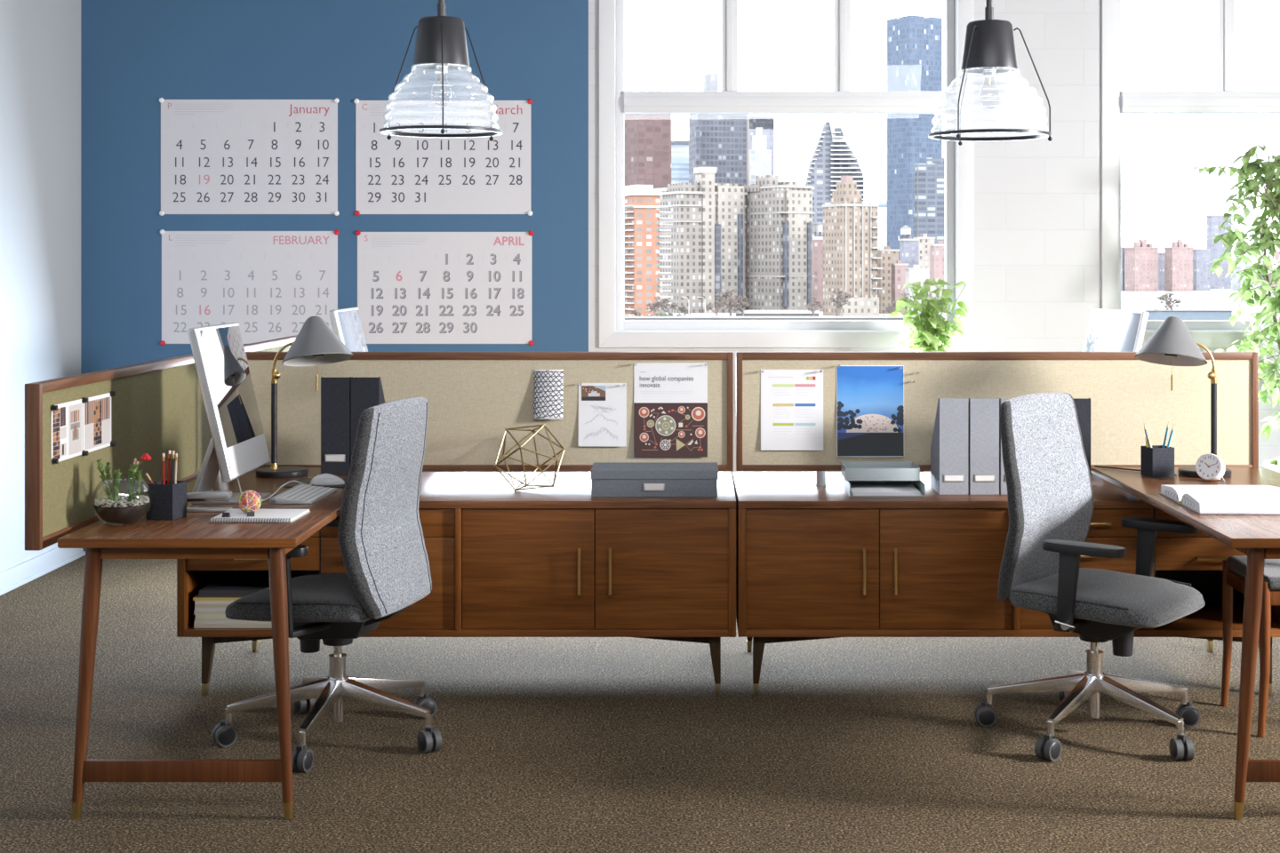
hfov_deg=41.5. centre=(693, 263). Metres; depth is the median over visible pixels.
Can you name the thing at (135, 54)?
wall
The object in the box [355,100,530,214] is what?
wall calendar
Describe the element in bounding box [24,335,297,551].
pinboard
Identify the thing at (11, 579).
baseboard
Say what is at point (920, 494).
paper sheet
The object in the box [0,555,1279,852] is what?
floor
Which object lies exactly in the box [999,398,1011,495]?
holder
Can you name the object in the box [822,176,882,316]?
tower
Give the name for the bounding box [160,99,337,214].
wall calendar
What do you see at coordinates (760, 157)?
tower
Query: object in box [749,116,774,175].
slab tower
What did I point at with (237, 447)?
desktop computer
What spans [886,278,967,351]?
plant
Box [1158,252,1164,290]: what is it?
block
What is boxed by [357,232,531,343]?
wall calendar
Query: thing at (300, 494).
keyboard
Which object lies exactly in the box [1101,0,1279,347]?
window
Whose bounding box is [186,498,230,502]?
magazine
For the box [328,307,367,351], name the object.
desktop computer
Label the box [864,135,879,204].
spire tower
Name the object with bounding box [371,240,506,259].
print
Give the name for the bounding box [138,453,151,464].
flower
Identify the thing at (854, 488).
paper sheet
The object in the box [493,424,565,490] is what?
wire sphere
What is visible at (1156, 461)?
pencil cup
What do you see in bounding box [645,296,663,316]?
bare tree
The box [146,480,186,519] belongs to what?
pencil cup
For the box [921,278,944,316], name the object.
building
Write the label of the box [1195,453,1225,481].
desk clock
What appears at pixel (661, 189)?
limestone wing
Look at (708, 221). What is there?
building
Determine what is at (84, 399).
magnet
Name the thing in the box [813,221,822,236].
water tank
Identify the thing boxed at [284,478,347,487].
mat
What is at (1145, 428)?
pencil
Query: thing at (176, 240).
print
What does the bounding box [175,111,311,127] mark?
print
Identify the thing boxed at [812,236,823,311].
brick building
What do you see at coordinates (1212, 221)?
block
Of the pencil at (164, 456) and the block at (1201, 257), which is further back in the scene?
the block at (1201, 257)
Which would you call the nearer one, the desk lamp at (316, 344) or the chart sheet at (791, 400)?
the desk lamp at (316, 344)
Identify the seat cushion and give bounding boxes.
[1227,556,1279,590]
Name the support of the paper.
attached to the pinboard at (472, 397)
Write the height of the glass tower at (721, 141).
138.158 m
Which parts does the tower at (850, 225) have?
crown, crown, crown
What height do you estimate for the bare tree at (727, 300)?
11.341 m
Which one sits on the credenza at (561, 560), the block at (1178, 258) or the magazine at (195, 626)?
the magazine at (195, 626)
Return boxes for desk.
[57,467,348,820]
[1091,467,1279,820]
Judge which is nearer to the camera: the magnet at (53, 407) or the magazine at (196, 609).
the magnet at (53, 407)
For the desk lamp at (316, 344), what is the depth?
5.78 m
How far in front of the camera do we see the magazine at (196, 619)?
5.80 m
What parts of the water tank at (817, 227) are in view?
tank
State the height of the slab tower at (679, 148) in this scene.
113.158 m
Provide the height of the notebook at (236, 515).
0.014 m
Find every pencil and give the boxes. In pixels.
[145,472,154,484]
[161,453,165,484]
[167,450,170,484]
[170,450,174,484]
[174,453,177,484]
[1144,424,1150,447]
[1162,422,1168,447]
[1167,424,1174,447]
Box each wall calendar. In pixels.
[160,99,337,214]
[161,231,337,343]
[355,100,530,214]
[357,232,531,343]
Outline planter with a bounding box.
[1264,459,1279,472]
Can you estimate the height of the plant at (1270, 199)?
2.226 m
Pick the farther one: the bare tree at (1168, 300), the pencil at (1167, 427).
the bare tree at (1168, 300)
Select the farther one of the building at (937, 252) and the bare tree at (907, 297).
the building at (937, 252)
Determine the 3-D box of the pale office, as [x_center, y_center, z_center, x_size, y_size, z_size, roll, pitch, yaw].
[168.553,-15.000,1503.352,12.826,82.105,4.546,0,0,-10]
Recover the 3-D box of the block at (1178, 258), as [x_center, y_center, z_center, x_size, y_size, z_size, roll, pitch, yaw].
[399.111,9.805,1388.426,20.900,60.284,11.043,0,0,-20]
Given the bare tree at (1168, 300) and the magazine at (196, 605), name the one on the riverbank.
the bare tree at (1168, 300)
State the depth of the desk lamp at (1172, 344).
5.79 m
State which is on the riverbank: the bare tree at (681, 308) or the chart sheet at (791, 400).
the bare tree at (681, 308)
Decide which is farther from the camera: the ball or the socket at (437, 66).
the socket at (437, 66)
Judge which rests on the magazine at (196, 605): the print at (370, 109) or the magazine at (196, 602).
the magazine at (196, 602)
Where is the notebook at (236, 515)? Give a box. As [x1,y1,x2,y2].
[208,508,310,523]
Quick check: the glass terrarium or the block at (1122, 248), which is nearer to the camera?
the glass terrarium
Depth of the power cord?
5.99 m
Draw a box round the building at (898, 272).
[890,260,908,315]
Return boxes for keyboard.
[269,483,337,504]
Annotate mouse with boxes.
[310,473,344,485]
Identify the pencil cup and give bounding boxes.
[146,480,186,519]
[1140,445,1174,478]
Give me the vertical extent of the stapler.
0.059 m
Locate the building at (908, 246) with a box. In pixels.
[899,235,919,267]
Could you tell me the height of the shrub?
4.734 m
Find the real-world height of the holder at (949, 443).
0.337 m
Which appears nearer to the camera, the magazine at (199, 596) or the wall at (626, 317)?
the magazine at (199, 596)
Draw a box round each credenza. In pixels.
[176,472,735,695]
[733,472,1279,695]
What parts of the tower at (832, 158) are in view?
gable panel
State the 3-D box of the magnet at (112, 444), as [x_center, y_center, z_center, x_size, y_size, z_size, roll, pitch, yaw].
[-1.730,0.537,5.037,0.013,0.017,0.017,0,0,0]
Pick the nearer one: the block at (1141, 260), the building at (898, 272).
the building at (898, 272)
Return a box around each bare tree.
[630,309,641,316]
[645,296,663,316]
[658,297,678,314]
[677,305,691,315]
[704,292,730,316]
[714,287,740,316]
[732,295,749,316]
[803,296,823,316]
[828,288,853,316]
[883,300,896,313]
[895,292,918,310]
[1155,291,1181,310]
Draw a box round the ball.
[237,490,261,512]
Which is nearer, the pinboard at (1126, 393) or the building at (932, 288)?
the pinboard at (1126, 393)
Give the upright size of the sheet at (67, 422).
0.158 m
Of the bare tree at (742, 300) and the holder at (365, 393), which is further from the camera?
the bare tree at (742, 300)
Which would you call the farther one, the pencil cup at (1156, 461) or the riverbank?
the riverbank
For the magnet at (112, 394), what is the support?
attached to the pinboard at (158, 408)
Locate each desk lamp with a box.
[256,316,353,478]
[1134,316,1231,478]
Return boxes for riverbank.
[665,288,1279,319]
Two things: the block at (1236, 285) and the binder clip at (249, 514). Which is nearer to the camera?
the binder clip at (249, 514)
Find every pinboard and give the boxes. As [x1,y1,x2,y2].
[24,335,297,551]
[245,352,733,471]
[736,352,1258,486]
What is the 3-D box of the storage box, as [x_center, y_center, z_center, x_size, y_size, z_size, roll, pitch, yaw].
[-0.136,0.762,5.970,0.443,0.094,0.231,0,0,0]
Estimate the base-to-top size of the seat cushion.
0.043 m
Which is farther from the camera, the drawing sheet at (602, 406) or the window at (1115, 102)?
the window at (1115, 102)
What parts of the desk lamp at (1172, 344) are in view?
lamp shade, pull chain, arm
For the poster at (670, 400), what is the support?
attached to the pinboard at (472, 397)
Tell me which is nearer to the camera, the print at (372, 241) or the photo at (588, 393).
the photo at (588, 393)
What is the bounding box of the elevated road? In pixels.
[736,310,819,316]
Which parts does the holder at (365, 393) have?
panel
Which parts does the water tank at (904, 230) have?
tank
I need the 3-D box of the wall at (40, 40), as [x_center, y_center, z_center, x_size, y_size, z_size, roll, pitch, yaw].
[-3.235,-0.210,3.575,0.200,3.400,10.750,0,0,0]
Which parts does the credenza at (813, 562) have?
panel, leg, door, handle, handle, door, panel, drawer, handle, handle, drawer, drawer, drawer, handle, panel, leg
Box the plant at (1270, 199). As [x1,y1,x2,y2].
[1193,144,1279,472]
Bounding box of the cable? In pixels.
[236,478,312,501]
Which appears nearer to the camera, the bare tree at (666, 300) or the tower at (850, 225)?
the bare tree at (666, 300)
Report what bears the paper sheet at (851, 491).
on the paper sheet at (851, 492)
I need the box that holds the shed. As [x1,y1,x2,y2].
[1143,310,1233,319]
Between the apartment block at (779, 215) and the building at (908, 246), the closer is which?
the apartment block at (779, 215)
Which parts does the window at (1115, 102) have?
sill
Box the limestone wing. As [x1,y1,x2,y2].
[653,187,667,192]
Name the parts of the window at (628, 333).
sill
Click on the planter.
(1274, 465)
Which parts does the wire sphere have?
rod, rod, rod, rod, rod, rod, rod, rod, rod, rod, rod, rod, rod, rod, rod, rod, rod, rod, rod, rod, rod, rod, rod, rod, rod, rod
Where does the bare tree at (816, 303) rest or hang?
on the riverbank
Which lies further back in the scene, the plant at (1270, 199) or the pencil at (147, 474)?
the plant at (1270, 199)
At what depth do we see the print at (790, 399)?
6.16 m
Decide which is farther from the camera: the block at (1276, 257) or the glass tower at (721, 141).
the block at (1276, 257)
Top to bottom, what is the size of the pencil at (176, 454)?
0.181 m
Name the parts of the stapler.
arm, plate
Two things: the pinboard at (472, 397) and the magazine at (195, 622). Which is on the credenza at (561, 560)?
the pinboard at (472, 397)
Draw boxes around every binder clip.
[221,512,230,518]
[247,512,254,517]
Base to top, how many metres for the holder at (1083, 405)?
0.337 m
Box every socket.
[434,63,447,72]
[983,66,995,76]
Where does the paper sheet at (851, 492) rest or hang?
on the paper sheet at (920, 494)
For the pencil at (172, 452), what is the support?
in the pencil cup at (169, 501)
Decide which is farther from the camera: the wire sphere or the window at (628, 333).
the window at (628, 333)
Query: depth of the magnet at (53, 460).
4.57 m
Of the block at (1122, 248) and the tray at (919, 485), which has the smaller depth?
the tray at (919, 485)
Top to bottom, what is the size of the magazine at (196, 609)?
0.010 m
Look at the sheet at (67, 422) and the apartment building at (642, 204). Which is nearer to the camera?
the sheet at (67, 422)
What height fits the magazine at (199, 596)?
0.012 m
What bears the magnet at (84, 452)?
attached to the pinboard at (158, 408)
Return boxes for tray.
[840,461,919,480]
[843,478,925,496]
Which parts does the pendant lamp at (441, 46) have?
guard rod, stem, lamp shade, guard rod, guard rod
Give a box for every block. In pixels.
[744,175,815,310]
[1120,247,1124,291]
[1123,239,1159,291]
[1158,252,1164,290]
[1164,239,1193,291]
[1192,248,1210,290]
[1206,215,1232,289]
[1231,265,1263,290]
[1262,249,1279,288]
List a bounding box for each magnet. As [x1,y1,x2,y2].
[51,404,57,410]
[51,457,58,464]
[81,397,88,403]
[81,450,88,456]
[110,391,116,396]
[110,440,116,447]
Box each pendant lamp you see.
[379,0,502,141]
[928,0,1052,145]
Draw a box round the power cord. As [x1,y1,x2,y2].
[1094,465,1176,476]
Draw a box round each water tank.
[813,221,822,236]
[900,225,911,238]
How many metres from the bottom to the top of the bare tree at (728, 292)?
13.261 m
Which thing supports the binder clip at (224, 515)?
attached to the notebook at (236, 515)
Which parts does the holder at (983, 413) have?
panel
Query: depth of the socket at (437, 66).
4.95 m
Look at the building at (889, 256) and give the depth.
760.70 m
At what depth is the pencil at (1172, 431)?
5.79 m
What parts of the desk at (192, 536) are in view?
leg, leg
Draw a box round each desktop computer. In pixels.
[187,322,271,503]
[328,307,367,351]
[1082,308,1149,351]
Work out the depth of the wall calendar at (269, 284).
8.65 m
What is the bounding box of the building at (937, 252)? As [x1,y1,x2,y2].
[928,240,944,280]
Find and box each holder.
[320,376,351,475]
[350,376,384,463]
[930,398,967,495]
[968,398,999,495]
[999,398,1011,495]
[1072,398,1090,473]
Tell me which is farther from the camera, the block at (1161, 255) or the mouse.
the block at (1161, 255)
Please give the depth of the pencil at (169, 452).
4.86 m
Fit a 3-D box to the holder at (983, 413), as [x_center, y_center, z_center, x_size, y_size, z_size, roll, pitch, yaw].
[1.021,0.641,6.026,0.101,0.337,0.218,0,0,0]
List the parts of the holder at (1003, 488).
panel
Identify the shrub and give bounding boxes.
[656,311,673,316]
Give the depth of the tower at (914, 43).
1309.24 m
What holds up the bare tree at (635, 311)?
on the riverbank
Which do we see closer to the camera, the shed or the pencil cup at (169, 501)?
the pencil cup at (169, 501)
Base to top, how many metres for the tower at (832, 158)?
106.316 m
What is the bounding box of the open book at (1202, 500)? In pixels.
[1159,485,1279,514]
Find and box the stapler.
[186,490,231,511]
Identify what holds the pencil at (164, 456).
in the pencil cup at (169, 501)
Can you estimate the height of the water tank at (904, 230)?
7.000 m
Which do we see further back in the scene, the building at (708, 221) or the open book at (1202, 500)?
the building at (708, 221)
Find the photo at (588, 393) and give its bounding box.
[581,385,605,400]
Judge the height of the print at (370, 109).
0.123 m
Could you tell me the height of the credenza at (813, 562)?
0.680 m
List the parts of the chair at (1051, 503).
backrest, adjustment lever, arm post, armrest, seat, arm post, armrest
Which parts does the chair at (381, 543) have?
armrest, seat, arm post, armrest, backrest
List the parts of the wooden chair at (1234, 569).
leg, seat rail, leg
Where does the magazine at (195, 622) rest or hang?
on the magazine at (195, 626)
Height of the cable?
0.101 m
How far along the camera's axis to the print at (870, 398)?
6.16 m
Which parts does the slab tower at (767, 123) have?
crown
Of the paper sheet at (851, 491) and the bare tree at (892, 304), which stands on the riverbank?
the bare tree at (892, 304)
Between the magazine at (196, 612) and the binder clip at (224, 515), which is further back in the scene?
the magazine at (196, 612)
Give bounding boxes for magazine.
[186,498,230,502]
[192,594,239,600]
[193,610,225,615]
[193,621,271,624]
[193,624,271,628]
[194,600,234,604]
[194,604,228,607]
[194,608,225,610]
[194,617,250,621]
[195,615,226,617]
[198,594,248,598]
[199,579,269,594]
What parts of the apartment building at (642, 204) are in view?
cornice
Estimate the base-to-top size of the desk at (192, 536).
0.760 m
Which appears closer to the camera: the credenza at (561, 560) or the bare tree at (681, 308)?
the credenza at (561, 560)
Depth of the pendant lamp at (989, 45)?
4.91 m
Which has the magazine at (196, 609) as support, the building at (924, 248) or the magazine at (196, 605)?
the magazine at (196, 605)
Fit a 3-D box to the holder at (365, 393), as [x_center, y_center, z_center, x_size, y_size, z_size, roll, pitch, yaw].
[-1.134,0.561,5.936,0.098,0.337,0.218,0,0,0]
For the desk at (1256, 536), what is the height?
0.760 m
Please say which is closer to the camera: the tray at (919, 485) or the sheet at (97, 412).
the sheet at (97, 412)
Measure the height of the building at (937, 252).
42.147 m
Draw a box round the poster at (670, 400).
[633,363,707,456]
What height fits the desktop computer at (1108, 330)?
0.541 m
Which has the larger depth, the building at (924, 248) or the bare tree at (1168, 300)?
the building at (924, 248)
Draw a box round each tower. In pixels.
[624,113,671,188]
[671,140,688,183]
[688,72,749,185]
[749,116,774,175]
[749,127,771,183]
[805,116,865,236]
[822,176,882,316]
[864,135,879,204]
[887,15,942,260]
[913,157,944,244]
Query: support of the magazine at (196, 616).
on the magazine at (196, 619)
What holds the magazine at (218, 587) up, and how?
on the magazine at (199, 596)
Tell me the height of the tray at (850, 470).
0.046 m
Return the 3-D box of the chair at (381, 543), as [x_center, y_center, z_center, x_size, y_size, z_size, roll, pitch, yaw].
[-1.107,0.956,5.279,0.727,1.068,0.714,0,0,13]
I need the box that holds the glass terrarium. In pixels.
[91,453,151,525]
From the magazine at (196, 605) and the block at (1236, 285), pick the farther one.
the block at (1236, 285)
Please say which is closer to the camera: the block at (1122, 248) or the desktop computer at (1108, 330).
the desktop computer at (1108, 330)
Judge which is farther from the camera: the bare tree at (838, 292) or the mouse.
the bare tree at (838, 292)
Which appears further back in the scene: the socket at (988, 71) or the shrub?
the shrub
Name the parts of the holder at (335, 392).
panel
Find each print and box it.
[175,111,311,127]
[176,240,264,259]
[363,109,505,128]
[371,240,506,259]
[768,376,813,431]
[836,365,903,456]
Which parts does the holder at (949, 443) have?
panel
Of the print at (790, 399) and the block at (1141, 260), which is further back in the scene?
the block at (1141, 260)
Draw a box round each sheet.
[51,399,82,462]
[82,392,111,452]
[578,383,626,446]
[760,369,823,450]
[850,484,919,492]
[850,490,920,494]
[850,491,919,495]
[852,492,919,493]
[853,494,920,495]
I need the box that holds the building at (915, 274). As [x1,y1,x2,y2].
[904,264,929,316]
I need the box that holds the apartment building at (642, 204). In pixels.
[624,184,671,316]
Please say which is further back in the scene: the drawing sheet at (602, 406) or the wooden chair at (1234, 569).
the drawing sheet at (602, 406)
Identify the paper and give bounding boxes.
[533,369,563,419]
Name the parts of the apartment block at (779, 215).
cornice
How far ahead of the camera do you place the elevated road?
689.75 m
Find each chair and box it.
[211,397,442,772]
[973,392,1204,761]
[1220,556,1279,737]
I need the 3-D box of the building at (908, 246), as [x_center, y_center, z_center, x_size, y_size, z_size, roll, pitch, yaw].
[115.579,7.816,903.854,8.963,45.947,6.344,0,0,-14]
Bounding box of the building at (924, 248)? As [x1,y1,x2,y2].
[913,233,935,279]
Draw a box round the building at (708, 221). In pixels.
[659,167,747,313]
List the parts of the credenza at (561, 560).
panel, leg, handle, drawer, drawer, drawer, drawer, panel, door, handle, panel, handle, door, leg, panel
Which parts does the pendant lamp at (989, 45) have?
guard rod, guard rod, stem, lamp shade, guard rod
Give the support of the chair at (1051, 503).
on the floor
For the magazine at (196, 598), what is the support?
on the magazine at (196, 602)
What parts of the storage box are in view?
lid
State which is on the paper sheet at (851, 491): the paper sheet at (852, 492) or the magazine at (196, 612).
the paper sheet at (852, 492)
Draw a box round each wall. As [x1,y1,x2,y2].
[0,0,80,572]
[80,0,1279,551]
[624,316,944,319]
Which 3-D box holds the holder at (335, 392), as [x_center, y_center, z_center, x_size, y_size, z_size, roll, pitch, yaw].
[-1.236,0.561,5.936,0.098,0.337,0.218,0,0,0]
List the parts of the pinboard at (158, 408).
frame rail, frame rail, fabric panel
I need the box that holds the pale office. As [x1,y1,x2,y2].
[876,200,887,249]
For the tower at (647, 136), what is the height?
112.168 m
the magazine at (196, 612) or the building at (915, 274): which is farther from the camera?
the building at (915, 274)
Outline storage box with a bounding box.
[590,462,718,496]
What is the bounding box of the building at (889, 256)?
[877,246,899,313]
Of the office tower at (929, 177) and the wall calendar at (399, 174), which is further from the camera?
the office tower at (929, 177)
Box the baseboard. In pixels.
[0,546,85,595]
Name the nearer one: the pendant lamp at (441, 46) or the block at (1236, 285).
the pendant lamp at (441, 46)
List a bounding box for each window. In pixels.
[599,0,974,347]
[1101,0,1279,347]

